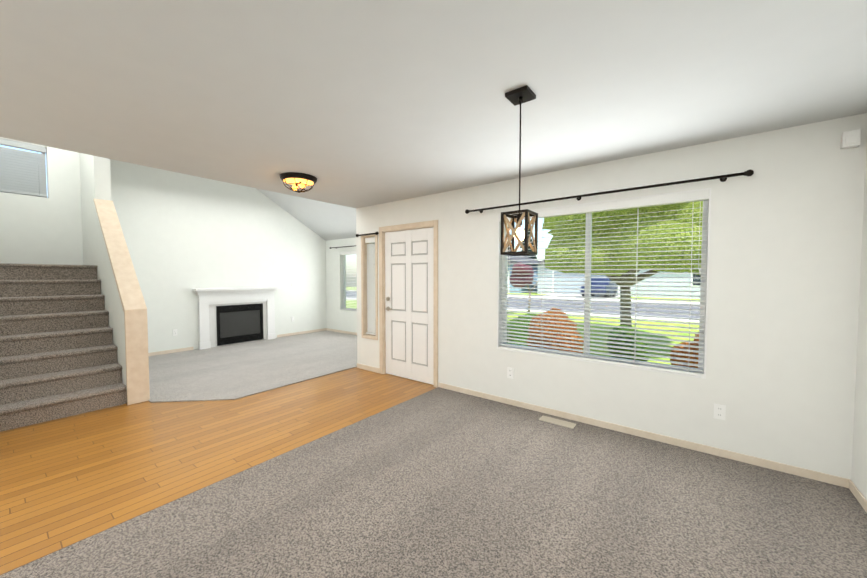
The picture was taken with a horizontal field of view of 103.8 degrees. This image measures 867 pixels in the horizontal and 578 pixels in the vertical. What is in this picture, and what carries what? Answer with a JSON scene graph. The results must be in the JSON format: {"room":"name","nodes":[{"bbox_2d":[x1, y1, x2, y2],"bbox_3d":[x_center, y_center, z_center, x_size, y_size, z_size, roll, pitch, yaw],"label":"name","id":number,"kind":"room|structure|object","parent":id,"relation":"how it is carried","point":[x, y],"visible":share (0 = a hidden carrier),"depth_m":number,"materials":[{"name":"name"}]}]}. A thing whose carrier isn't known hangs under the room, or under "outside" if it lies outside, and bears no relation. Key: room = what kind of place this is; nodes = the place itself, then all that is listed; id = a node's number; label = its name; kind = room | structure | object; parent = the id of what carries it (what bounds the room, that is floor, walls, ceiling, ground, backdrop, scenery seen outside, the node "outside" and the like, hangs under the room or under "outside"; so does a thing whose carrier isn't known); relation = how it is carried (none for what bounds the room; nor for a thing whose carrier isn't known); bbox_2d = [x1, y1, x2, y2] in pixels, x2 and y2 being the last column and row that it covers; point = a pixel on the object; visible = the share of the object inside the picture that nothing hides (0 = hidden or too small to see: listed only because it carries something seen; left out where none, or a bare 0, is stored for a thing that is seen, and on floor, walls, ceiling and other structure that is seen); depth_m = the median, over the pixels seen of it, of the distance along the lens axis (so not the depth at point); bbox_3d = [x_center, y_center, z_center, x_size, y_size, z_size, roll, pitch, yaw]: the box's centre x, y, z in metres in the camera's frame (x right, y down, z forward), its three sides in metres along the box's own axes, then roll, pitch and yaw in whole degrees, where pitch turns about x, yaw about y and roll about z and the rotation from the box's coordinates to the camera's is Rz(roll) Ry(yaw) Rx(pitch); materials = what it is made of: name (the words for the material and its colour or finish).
{"room":"empty dining room","nodes":[
{"label":"empty dining room","id":0,"kind":"room"},
{"bbox_2d":[79,153,126,385],"bbox_3d":[-4.352,-0.866,4.537,2.650,4.210,0.163,2,3,38],"label":"wall","id":1,"kind":"structure","parent":0,"point":[95,178],"depth_m":4.60,"materials":[{"name":"white paint"}]},
{"bbox_2d":[94,198,149,404],"bbox_3d":[-3.893,0.024,4.215,1.550,2.455,0.191,2,3,38],"label":"trim","id":2,"kind":"structure","parent":1,"relation":"attached to","point":[134,307],"depth_m":3.83,"materials":[{"name":"brown wood"}]},
{"bbox_2d":[0,137,326,352],"bbox_3d":[-4.455,-1.004,6.696,0.150,4.330,5.610,2,3,38],"label":"wall","id":3,"kind":"structure","parent":0,"point":[184,235],"depth_m":6.29,"materials":[{"name":"white paint"}]},
{"bbox_2d":[4,147,46,197],"bbox_3d":[-5.918,-1.702,4.824,0.058,0.716,0.556,2,3,38],"label":"window","id":4,"kind":"structure","parent":3,"relation":"in","point":[44,172],"depth_m":4.97,"materials":[{"name":"plastic"}]},
{"bbox_2d":[0,138,46,197],"bbox_3d":[-5.858,-1.703,4.778,0.060,0.722,0.556,2,3,38],"label":"blinds","id":5,"kind":"object","parent":4,"relation":"attached to","point":[11,162],"visible":0.98,"depth_m":4.82,"materials":[{"name":"white plastic"}]},
{"bbox_2d":[148,347,192,355],"bbox_3d":[-4.962,1.147,5.980,0.011,0.060,1.265,2,3,38],"label":"baseboard","id":6,"kind":"structure","parent":3,"relation":"attached to","point":[169,351],"depth_m":6.19,"materials":[{"name":"brown wood"}]},
{"bbox_2d":[277,328,325,337],"bbox_3d":[-3.174,1.062,8.303,0.011,0.060,1.320,2,3,38],"label":"baseboard","id":7,"kind":"structure","parent":3,"relation":"attached to","point":[302,332],"depth_m":8.26,"materials":[{"name":"brown wood"}]},
{"bbox_2d":[0,367,435,574],"bbox_3d":[-2.778,1.321,2.749,2.620,0.030,6.230,2,3,38],"label":"floor","id":8,"kind":"structure","parent":0,"point":[68,481],"depth_m":2.77,"materials":[{"name":"brown wood"}]},
{"bbox_2d":[0,263,126,431],"bbox_3d":[-4.701,0.474,4.148,2.624,1.560,0.946,2,3,38],"label":"stairs","id":9,"kind":"structure","parent":8,"relation":"on","point":[58,353],"depth_m":3.75,"materials":[{"name":"carpet"}]},
{"bbox_2d":[148,330,356,402],"bbox_3d":[-2.709,1.193,6.116,3.420,0.042,4.225,2,3,38],"label":"floor carpet","id":10,"kind":"object","parent":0,"point":[234,371],"visible":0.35,"depth_m":5.28,"materials":[{"name":"grey carpet"}]},
{"bbox_2d":[192,287,280,349],"bbox_3d":[-4.055,0.552,7.094,0.337,1.168,1.630,2,3,38],"label":"fireplace","id":11,"kind":"object","parent":10,"relation":"on","point":[230,316],"visible":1,"depth_m":7.00,"materials":[{"name":"wood"}]},
{"bbox_2d":[256,188,355,240],"bbox_3d":[-3.028,-2.086,5.558,3.750,2.085,5.610,2,3,38],"label":"ceiling","id":12,"kind":"structure","parent":0,"point":[325,221],"depth_m":7.55,"materials":[{"name":"paint"}]},
{"bbox_2d":[326,237,356,332],"bbox_3d":[-1.364,-0.088,7.796,3.750,2.420,0.150,2,3,38],"label":"wall","id":13,"kind":"structure","parent":0,"point":[338,317],"depth_m":8.51,"materials":[{"name":"paint"}]},
{"bbox_2d":[326,328,356,334],"bbox_3d":[-1.409,1.082,7.770,3.438,0.060,0.011,2,3,38],"label":"baseboard","id":14,"kind":"structure","parent":13,"relation":"attached to","point":[341,331],"depth_m":8.43,"materials":[{"name":"brown wood"}]},
{"bbox_2d":[343,254,356,309],"bbox_3d":[-1.529,-0.184,7.963,1.796,1.416,0.058,2,3,38],"label":"window","id":15,"kind":"structure","parent":13,"relation":"in","point":[347,283],"depth_m":8.43,"materials":[{"name":"plastic"}]},
{"bbox_2d":[340,251,356,310],"bbox_3d":[-1.578,-0.185,7.900,1.796,1.422,0.069,2,3,38],"label":"window blinds","id":16,"kind":"object","parent":15,"relation":"attached to","point":[347,253],"visible":0.25,"depth_m":8.26,"materials":[{"name":"white plastic"}]},
{"bbox_2d":[0,387,866,577],"bbox_3d":[-0.446,1.383,0.862,3.380,0.042,6.080,2,3,38],"label":"floor","id":17,"kind":"structure","parent":0,"point":[438,482],"depth_m":1.99,"materials":[{"name":"grey carpet"}]},
{"bbox_2d":[538,416,575,428],"bbox_3d":[1.184,1.271,3.257,0.320,0.009,0.120,2,3,38],"label":"floor vent","id":18,"kind":"object","parent":17,"relation":"in","point":[558,422],"visible":1,"depth_m":3.24,"materials":[{"name":"metal"}]},
{"bbox_2d":[0,0,866,207],"bbox_3d":[-1.068,-1.142,1.249,4.950,0.120,6.080,2,3,38],"label":"ceiling","id":19,"kind":"structure","parent":0,"point":[356,103],"depth_m":1.82,"materials":[{"name":"paint"}]},
{"bbox_2d":[279,172,316,192],"bbox_3d":[-1.408,-1.086,3.558,0.370,0.156,0.370,2,3,38],"label":"lamp","id":20,"kind":"object","parent":19,"relation":"attached to","point":[301,180],"visible":1,"depth_m":3.48,"materials":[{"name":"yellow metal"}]},
{"bbox_2d":[500,85,537,255],"bbox_3d":[0.494,-0.651,1.945,0.158,0.909,0.158,2,3,38],"label":"pendant lamp","id":21,"kind":"object","parent":19,"relation":"hanging from","point":[520,95],"visible":1,"depth_m":1.93,"materials":[{"name":"brown metal"}]},
{"bbox_2d":[356,113,866,478],"bbox_3d":[0.879,-0.011,3.724,5.070,2.560,0.150,2,3,38],"label":"wall","id":22,"kind":"structure","parent":0,"point":[785,251],"depth_m":2.56,"materials":[{"name":"paint"}]},
{"bbox_2d":[356,232,378,236],"bbox_3d":[-0.965,-0.796,4.973,0.474,0.048,0.073,2,3,38],"label":"curtain rod","id":23,"kind":"object","parent":22,"relation":"attached to","point":[375,233],"visible":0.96,"depth_m":4.94,"materials":[{"name":"brown metal"}]},
{"bbox_2d":[357,363,379,372],"bbox_3d":[-0.982,1.185,5.097,0.500,0.072,0.011,2,3,38],"label":"baseboard","id":24,"kind":"structure","parent":22,"relation":"attached to","point":[369,368],"depth_m":5.08,"materials":[{"name":"brown wood"}]},
{"bbox_2d":[361,233,377,339],"bbox_3d":[-0.902,-0.040,5.083,0.350,1.560,0.166,2,3,38],"label":"window frame","id":25,"kind":"structure","parent":22,"relation":"attached to","point":[364,311],"depth_m":5.10,"materials":[{"name":"brown wood"}]},
{"bbox_2d":[365,237,375,334],"bbox_3d":[-0.915,-0.042,5.066,0.224,1.440,0.060,2,3,38],"label":"blinds","id":26,"kind":"object","parent":22,"relation":"attached to","point":[371,320],"visible":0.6,"depth_m":5.07,"materials":[{"name":"white plastic"}]},
{"bbox_2d":[379,220,437,387],"bbox_3d":[-0.315,0.181,4.640,1.050,2.110,0.166,2,3,38],"label":"door frame","id":27,"kind":"structure","parent":22,"relation":"attached to","point":[402,227],"depth_m":4.69,"materials":[{"name":"brown wood"}]},
{"bbox_2d":[385,227,433,384],"bbox_3d":[-0.336,0.217,4.605,0.906,2.025,0.099,2,3,38],"label":"door","id":28,"kind":"structure","parent":22,"relation":"in","point":[409,294],"depth_m":4.59,"materials":[{"name":"paint"}]},
{"bbox_2d":[507,367,513,378],"bbox_3d":[0.833,0.911,3.690,0.070,0.115,0.011,2,3,38],"label":"outlet","id":29,"kind":"object","parent":22,"relation":"attached to","point":[510,372],"visible":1,"depth_m":3.69,"materials":[{"name":"white plastic"}]},
{"bbox_2d":[497,188,710,378],"bbox_3d":[1.472,-0.059,3.264,1.812,1.492,0.152,2,3,38],"label":"window","id":30,"kind":"structure","parent":22,"relation":"in","point":[703,217],"depth_m":3.15,"materials":[{"name":"plastic"}]},
{"bbox_2d":[499,190,708,376],"bbox_3d":[1.445,-0.061,3.229,1.786,1.472,0.069,2,3,38],"label":"window blinds","id":31,"kind":"object","parent":30,"relation":"attached to","point":[693,197],"visible":0.92,"depth_m":3.08,"materials":[{"name":"white plastic"}]},
{"bbox_2d":[465,169,753,213],"bbox_3d":[1.338,-0.856,3.175,2.414,0.048,0.108,2,3,38],"label":"curtain rod","id":32,"kind":"object","parent":22,"relation":"attached to","point":[723,178],"visible":1,"depth_m":2.88,"materials":[{"name":"brown metal"}]},
{"bbox_2d":[438,382,850,487],"bbox_3d":[1.403,1.245,3.263,3.380,0.060,0.011,2,3,38],"label":"baseboard","id":33,"kind":"structure","parent":22,"relation":"attached to","point":[805,473],"depth_m":2.80,"materials":[{"name":"brown wood"}]},
{"bbox_2d":[714,403,725,419],"bbox_3d":[2.212,0.950,2.630,0.070,0.115,0.011,2,3,38],"label":"outlet","id":34,"kind":"object","parent":22,"relation":"attached to","point":[719,411],"visible":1,"depth_m":2.63,"materials":[{"name":"white plastic"}]},
{"bbox_2d":[840,129,860,148],"bbox_3d":[2.674,-0.961,2.181,0.075,0.100,0.050,2,3,38],"label":"detector","id":35,"kind":"object","parent":22,"relation":"attached to","point":[851,139],"visible":1,"depth_m":2.17,"materials":[{"name":"white plastic"}]},
{"bbox_2d":[851,142,866,499],"bbox_3d":[0.904,0.135,-0.299,0.120,2.560,6.200,2,3,38],"label":"wall","id":36,"kind":"structure","parent":0,"point":[859,468],"depth_m":2.14,"materials":[{"name":"paint"}]},
{"bbox_2d":[849,480,866,512],"bbox_3d":[0.884,1.369,-0.171,0.011,0.060,6.068,2,3,38],"label":"baseboard","id":37,"kind":"structure","parent":36,"relation":"attached to","point":[858,495],"depth_m":2.10,"materials":[{"name":"beige wood"}]},
{"label":"outside","id":38,"kind":"structure","parent":0,"visible":0},
{"bbox_2d":[346,300,698,364],"bbox_3d":[2.171,1.419,10.684,80.000,0.200,12.370,2,3,38],"label":"lawn","id":39,"kind":"structure","parent":38,"point":[650,331],"depth_m":10.58,"materials":[{"name":"green plant"}]},
{"bbox_2d":[507,313,535,345],"bbox_3d":[1.899,0.963,6.831,0.994,1.014,0.844,2,3,38],"label":"shrub","id":40,"kind":"object","parent":39,"relation":"on","point":[529,314],"depth_m":6.66,"materials":[{"name":"green plant"}]},
{"bbox_2d":[509,262,538,313],"bbox_3d":[3.979,0.008,14.994,1.281,2.314,1.650,2,3,38],"label":"tree","id":41,"kind":"object","parent":39,"relation":"on","point":[527,267],"depth_m":14.47,"materials":[{"name":"red plant"}]},
{"bbox_2d":[526,308,583,352],"bbox_3d":[1.721,0.919,4.732,0.847,1.315,0.808,2,3,38],"label":"shrub","id":42,"kind":"object","parent":39,"relation":"on","point":[553,323],"depth_m":4.48,"materials":[{"name":"orange plant"}]},
{"bbox_2d":[543,201,702,325],"bbox_3d":[4.818,-0.830,7.978,4.688,4.540,5.889,2,3,38],"label":"tree","id":43,"kind":"object","parent":39,"relation":"on","point":[616,218],"depth_m":6.26,"materials":[{"name":"green plant"}]},
{"bbox_2d":[607,325,647,360],"bbox_3d":[2.162,0.992,3.900,0.487,1.151,0.596,2,3,38],"label":"shrub","id":44,"kind":"object","parent":39,"relation":"on","point":[624,337],"depth_m":3.75,"materials":[{"name":"green plant"}]},
{"bbox_2d":[670,334,698,367],"bbox_3d":[2.848,0.988,3.598,0.751,1.198,0.770,2,3,38],"label":"shrub","id":45,"kind":"object","parent":39,"relation":"on","point":[685,352],"depth_m":3.58,"materials":[{"name":"brown plant"}]},
{"bbox_2d":[346,291,699,317],"bbox_3d":[9.754,1.102,20.535,80.000,0.120,9.500,2,3,38],"label":"street","id":46,"kind":"structure","parent":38,"point":[633,309],"depth_m":19.71,"materials":[{"name":"grey asphalt"}]},
{"bbox_2d":[346,298,699,322],"bbox_3d":[6.400,1.210,16.177,80.000,0.220,1.500,2,3,38],"label":"walk","id":47,"kind":"structure","parent":38,"point":[667,319],"depth_m":14.77,"materials":[{"name":"concrete"}]},
{"bbox_2d":[346,290,699,304],"bbox_3d":[13.108,0.894,24.889,80.000,0.220,1.500,2,3,38],"label":"far walk","id":48,"kind":"structure","parent":38,"point":[650,301],"depth_m":24.98,"materials":[{"name":"concrete"}]},
{"bbox_2d":[347,287,699,301],"bbox_3d":[26.218,0.288,41.919,80.000,0.200,41.500,2,3,38],"label":"ground","id":49,"kind":"structure","parent":38,"point":[533,293],"depth_m":27.87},
{"bbox_2d":[507,256,538,292],"bbox_3d":[6.015,-2.636,42.532,15.100,5.600,10.000,2,3,38],"label":"house","id":50,"kind":"structure","parent":49,"relation":"on","point":[524,259],"depth_m":36.69,"materials":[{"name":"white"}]},
{"bbox_2d":[520,221,536,258],"bbox_3d":[12.847,-4.936,46.657,4.095,9.900,4.200,2,3,38],"label":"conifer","id":51,"kind":"object","parent":49,"relation":"on","point":[531,241],"depth_m":45.97,"materials":[{"name":"green plant"}]},
{"bbox_2d":[540,294,619,298],"bbox_3d":[12.361,0.714,29.245,6.100,0.165,4.500,2,3,38],"label":"driveway","id":52,"kind":"structure","parent":49,"relation":"on","point":[576,295],"depth_m":29.02,"materials":[{"name":"concrete"}]},
{"bbox_2d":[581,278,616,296],"bbox_3d":[13.641,-0.118,27.926,1.860,1.580,4.619,2,3,38],"label":"car","id":53,"kind":"object","parent":52,"relation":"on","point":[601,287],"depth_m":26.70,"materials":[{"name":"paint"}]},
{"bbox_2d":[532,260,700,298],"bbox_3d":[18.815,-2.230,32.692,15.600,5.500,10.000,2,3,38],"label":"house","id":54,"kind":"structure","parent":49,"relation":"on","point":[636,284],"depth_m":28.14,"materials":[{"name":"white"}]}
]}

